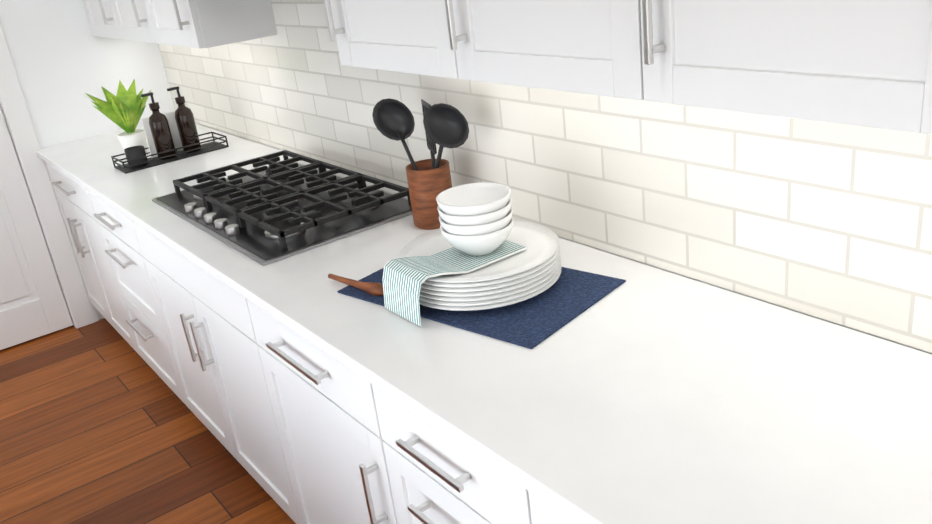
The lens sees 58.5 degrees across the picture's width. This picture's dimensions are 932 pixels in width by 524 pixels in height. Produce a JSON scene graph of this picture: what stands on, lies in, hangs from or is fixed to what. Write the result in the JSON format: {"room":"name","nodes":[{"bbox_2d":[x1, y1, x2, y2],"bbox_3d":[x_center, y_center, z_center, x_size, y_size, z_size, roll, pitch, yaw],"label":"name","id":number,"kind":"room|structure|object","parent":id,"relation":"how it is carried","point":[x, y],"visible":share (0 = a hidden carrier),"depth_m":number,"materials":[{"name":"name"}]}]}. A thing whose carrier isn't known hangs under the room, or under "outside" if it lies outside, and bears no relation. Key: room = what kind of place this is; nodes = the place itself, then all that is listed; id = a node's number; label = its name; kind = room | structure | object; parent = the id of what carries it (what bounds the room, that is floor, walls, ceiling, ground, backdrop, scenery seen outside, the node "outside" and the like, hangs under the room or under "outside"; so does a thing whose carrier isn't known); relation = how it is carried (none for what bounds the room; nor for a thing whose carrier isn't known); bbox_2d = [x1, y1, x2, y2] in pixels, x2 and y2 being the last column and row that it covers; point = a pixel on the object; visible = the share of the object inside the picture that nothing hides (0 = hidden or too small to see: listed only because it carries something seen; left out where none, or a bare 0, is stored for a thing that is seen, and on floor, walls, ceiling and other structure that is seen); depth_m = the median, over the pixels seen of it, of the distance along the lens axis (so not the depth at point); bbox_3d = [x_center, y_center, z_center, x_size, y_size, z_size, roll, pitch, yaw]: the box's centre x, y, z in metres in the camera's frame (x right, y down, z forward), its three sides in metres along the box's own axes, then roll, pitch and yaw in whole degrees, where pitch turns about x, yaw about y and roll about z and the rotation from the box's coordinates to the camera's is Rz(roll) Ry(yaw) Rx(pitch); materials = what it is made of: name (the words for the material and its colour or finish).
{"room":"kitchen","nodes":[
{"label":"kitchen","id":0,"kind":"room"},
{"bbox_2d":[0,0,174,319],"bbox_3d":[-2.438,-0.982,3.949,1.715,2.740,0.740,-22,26,-32],"label":"wall","id":1,"kind":"structure","parent":0,"point":[64,60],"depth_m":3.94,"materials":[{"name":"white paint"}]},
{"bbox_2d":[0,106,72,349],"bbox_3d":[-2.358,-0.514,3.676,0.634,2.042,0.094,-22,26,-32],"label":"pantry door","id":2,"kind":"structure","parent":1,"relation":"in","point":[33,305],"depth_m":4.03,"materials":[{"name":"white wood"}]},
{"bbox_2d":[0,24,95,327],"bbox_3d":[-2.393,-0.565,3.695,0.832,2.154,0.137,-22,26,-32],"label":"door frame","id":3,"kind":"structure","parent":1,"relation":"attached to","point":[35,173],"depth_m":3.97,"materials":[{"name":"white wood"}]},
{"bbox_2d":[90,303,98,321],"bbox_3d":[-3.491,1.866,0.793,8.484,0.140,11.490,-22,26,-32],"label":"baseboard","id":4,"kind":"structure","parent":1,"relation":"attached to","point":[93,308],"depth_m":4.26,"materials":[{"name":"white wood"}]},
{"bbox_2d":[85,78,150,155],"bbox_3d":[-1.438,-0.591,3.483,0.298,0.306,0.290,-22,26,-32],"label":"potted plant","id":5,"kind":"object","parent":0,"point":[123,108],"visible":0.9,"depth_m":3.48,"materials":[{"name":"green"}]},
{"bbox_2d":[0,318,295,523],"bbox_3d":[-3.441,1.935,0.874,8.605,0.060,11.720,-22,26,-32],"label":"floor","id":6,"kind":"structure","parent":0,"point":[101,422],"depth_m":3.14,"materials":[{"name":"brown wood"}]},
{"bbox_2d":[44,161,127,341],"bbox_3d":[-1.445,-0.108,3.971,0.667,0.884,0.828,-22,26,-32],"label":"base cabinet","id":7,"kind":"object","parent":6,"relation":"on","point":[70,203],"depth_m":3.79,"materials":[{"name":"white wood"}]},
{"bbox_2d":[35,124,931,523],"bbox_3d":[-0.100,0.035,1.995,0.687,0.030,5.527,-22,26,-32],"label":"countertop","id":8,"kind":"structure","parent":7,"relation":"on","point":[645,394],"depth_m":1.41,"materials":[{"name":"white stone"}]},
{"bbox_2d":[111,132,228,173],"bbox_3d":[-1.214,-0.454,3.425,0.430,0.047,0.160,-22,26,-32],"label":"soap tray","id":9,"kind":"object","parent":8,"relation":"on","point":[182,154],"visible":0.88,"depth_m":3.38,"materials":[{"name":"black metal"}]},
{"bbox_2d":[124,145,147,167],"bbox_3d":[-1.323,-0.423,3.342,0.076,0.070,0.076,-22,26,-32],"label":"candle jar","id":10,"kind":"object","parent":9,"relation":"on","point":[133,152],"visible":0.85,"depth_m":3.32,"materials":[{"name":"black glass"}]},
{"bbox_2d":[140,92,175,159],"bbox_3d":[-1.241,-0.552,3.366,0.077,0.268,0.073,-22,26,-32],"label":"soap bottle","id":11,"kind":"object","parent":9,"relation":"on","point":[160,131],"visible":0.96,"depth_m":3.35,"materials":[{"name":"black glass"}]},
{"bbox_2d":[141,111,182,157],"bbox_3d":[-1.237,-0.535,3.460,0.180,0.166,0.006,-22,26,-32],"label":"card sign","id":12,"kind":"object","parent":9,"relation":"on","point":[170,116],"visible":0.43,"depth_m":3.44,"materials":[{"name":"white"}]},
{"bbox_2d":[167,86,200,152],"bbox_3d":[-1.160,-0.589,3.432,0.077,0.268,0.073,-22,26,-32],"label":"soap bottle","id":13,"kind":"object","parent":9,"relation":"on","point":[186,125],"visible":0.94,"depth_m":3.41,"materials":[{"name":"black glass"}]},
{"bbox_2d":[152,150,411,265],"bbox_3d":[-0.591,-0.210,2.622,0.530,0.059,0.920,-22,26,-32],"label":"cooktop","id":14,"kind":"object","parent":8,"relation":"in","point":[275,210],"visible":0.98,"depth_m":2.49,"materials":[{"name":"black metal"}]},
{"bbox_2d":[406,158,451,229],"bbox_3d":[-0.094,-0.185,2.267,0.118,0.165,0.118,-22,26,-32],"label":"utensil crock","id":15,"kind":"object","parent":8,"relation":"on","point":[427,184],"visible":0.71,"depth_m":2.22,"materials":[{"name":"brown wood"}]},
{"bbox_2d":[372,98,468,170],"bbox_3d":[-0.110,-0.270,2.230,0.107,0.324,0.307,-22,26,-32],"label":"utensils","id":16,"kind":"object","parent":15,"relation":"in","point":[446,125],"visible":0.81,"depth_m":2.20,"materials":[{"name":"black plastic"}]},
{"bbox_2d":[337,267,625,348],"bbox_3d":[0.024,0.055,1.860,0.560,0.004,0.340,13,29,40],"label":"placemat","id":17,"kind":"object","parent":8,"relation":"on","point":[567,296],"visible":0.57,"depth_m":1.72,"materials":[{"name":"blue fabric"}]},
{"bbox_2d":[328,274,383,295],"bbox_3d":[-0.251,0.049,1.929,0.053,0.034,0.202,-22,26,-32],"label":"spoon","id":18,"kind":"object","parent":17,"relation":"on","point":[373,288],"visible":0.85,"depth_m":1.90,"materials":[{"name":"brown wood"}]},
{"bbox_2d":[398,220,561,310],"bbox_3d":[0.031,0.008,1.850,0.358,0.086,0.358,-22,26,-32],"label":"plates","id":19,"kind":"object","parent":17,"relation":"on","point":[533,269],"visible":0.69,"depth_m":1.73,"materials":[{"name":"white ceramic"}]},
{"bbox_2d":[382,240,526,326],"bbox_3d":[-0.023,0.022,1.812,0.295,0.103,0.140,-22,26,-32],"label":"napkin","id":20,"kind":"object","parent":19,"relation":"on","point":[404,279],"visible":0.85,"depth_m":1.76,"materials":[{"name":"fabric"}]},
{"bbox_2d":[436,182,513,255],"bbox_3d":[0.023,-0.086,1.814,0.162,0.130,0.162,-22,26,-32],"label":"bowls","id":21,"kind":"object","parent":19,"relation":"on","point":[476,219],"visible":1,"depth_m":1.76,"materials":[{"name":"white ceramic"}]},
{"bbox_2d":[76,183,179,397],"bbox_3d":[-1.017,0.062,3.426,0.667,0.884,0.715,-22,26,-32],"label":"base cabinet","id":22,"kind":"object","parent":6,"relation":"on","point":[109,227],"depth_m":3.30,"materials":[{"name":"white wood"}]},
{"bbox_2d":[124,216,283,509],"bbox_3d":[-0.525,0.256,2.800,0.667,0.884,1.037,-22,26,-32],"label":"base cabinet","id":23,"kind":"object","parent":6,"relation":"on","point":[192,308],"depth_m":2.63,"materials":[{"name":"white wood"}]},
{"bbox_2d":[228,287,375,523],"bbox_3d":[-0.080,0.432,2.234,0.667,0.884,0.678,-22,26,-32],"label":"base cabinet","id":24,"kind":"object","parent":6,"relation":"on","point":[301,429],"depth_m":2.08,"materials":[{"name":"white wood"}]},
{"bbox_2d":[344,366,515,523],"bbox_3d":[0.264,0.569,1.795,0.667,0.884,0.586,-22,26,-32],"label":"base cabinet","id":25,"kind":"object","parent":6,"relation":"on","point":[416,473],"depth_m":1.58,"materials":[{"name":"white wood"}]},
{"bbox_2d":[512,480,575,523],"bbox_3d":[0.672,0.730,1.276,0.667,0.884,0.889,-22,26,-32],"label":"base cabinet","id":26,"kind":"object","parent":6,"relation":"on","point":[530,509],"depth_m":1.29,"materials":[{"name":"white wood"}]},
{"bbox_2d":[158,0,931,353],"bbox_3d":[0.629,-0.344,1.444,0.126,2.740,8.790,-22,26,-32],"label":"wall","id":27,"kind":"structure","parent":0,"point":[826,222],"depth_m":1.78,"materials":[{"name":"white tile"}]},
{"bbox_2d":[83,0,110,37],"bbox_3d":[-1.557,-1.549,3.623,0.297,1.080,0.537,-22,26,-32],"label":"upper cabinet","id":28,"kind":"object","parent":27,"relation":"attached to","point":[97,19],"depth_m":3.81,"materials":[{"name":"white wood"}]},
{"bbox_2d":[103,0,146,41],"bbox_3d":[-1.291,-1.444,3.284,0.297,1.080,0.600,-22,26,-32],"label":"upper cabinet","id":29,"kind":"object","parent":27,"relation":"attached to","point":[122,15],"depth_m":3.48,"materials":[{"name":"white wood"}]},
{"bbox_2d":[135,0,276,48],"bbox_3d":[-1.024,-1.338,2.944,0.297,1.080,0.538,-22,26,-32],"label":"upper cabinet","id":30,"kind":"object","parent":27,"relation":"attached to","point":[199,24],"depth_m":2.93,"materials":[{"name":"white wood"}]},
{"bbox_2d":[323,0,430,75],"bbox_3d":[-0.094,-0.970,1.760,0.297,1.080,0.562,-22,26,-32],"label":"upper cabinet","id":31,"kind":"object","parent":27,"relation":"attached to","point":[387,35],"depth_m":1.91,"materials":[{"name":"white wood"}]},
{"bbox_2d":[419,0,598,94],"bbox_3d":[0.187,-0.858,1.402,0.297,1.080,0.624,-22,26,-32],"label":"upper cabinet","id":32,"kind":"object","parent":27,"relation":"attached to","point":[541,44],"depth_m":1.54,"materials":[{"name":"white wood"}]},
{"bbox_2d":[595,0,910,130],"bbox_3d":[0.487,-0.740,1.020,0.297,1.080,0.624,-22,26,-32],"label":"upper cabinet","id":33,"kind":"object","parent":27,"relation":"attached to","point":[865,63],"depth_m":1.14,"materials":[{"name":"white wood"}]},
{"bbox_2d":[903,0,931,134],"bbox_3d":[0.787,-0.621,0.638,0.297,1.080,0.624,-22,26,-32],"label":"upper cabinet","id":34,"kind":"object","parent":27,"relation":"attached to","point":[917,93],"depth_m":0.98,"materials":[{"name":"white wood"}]}
]}

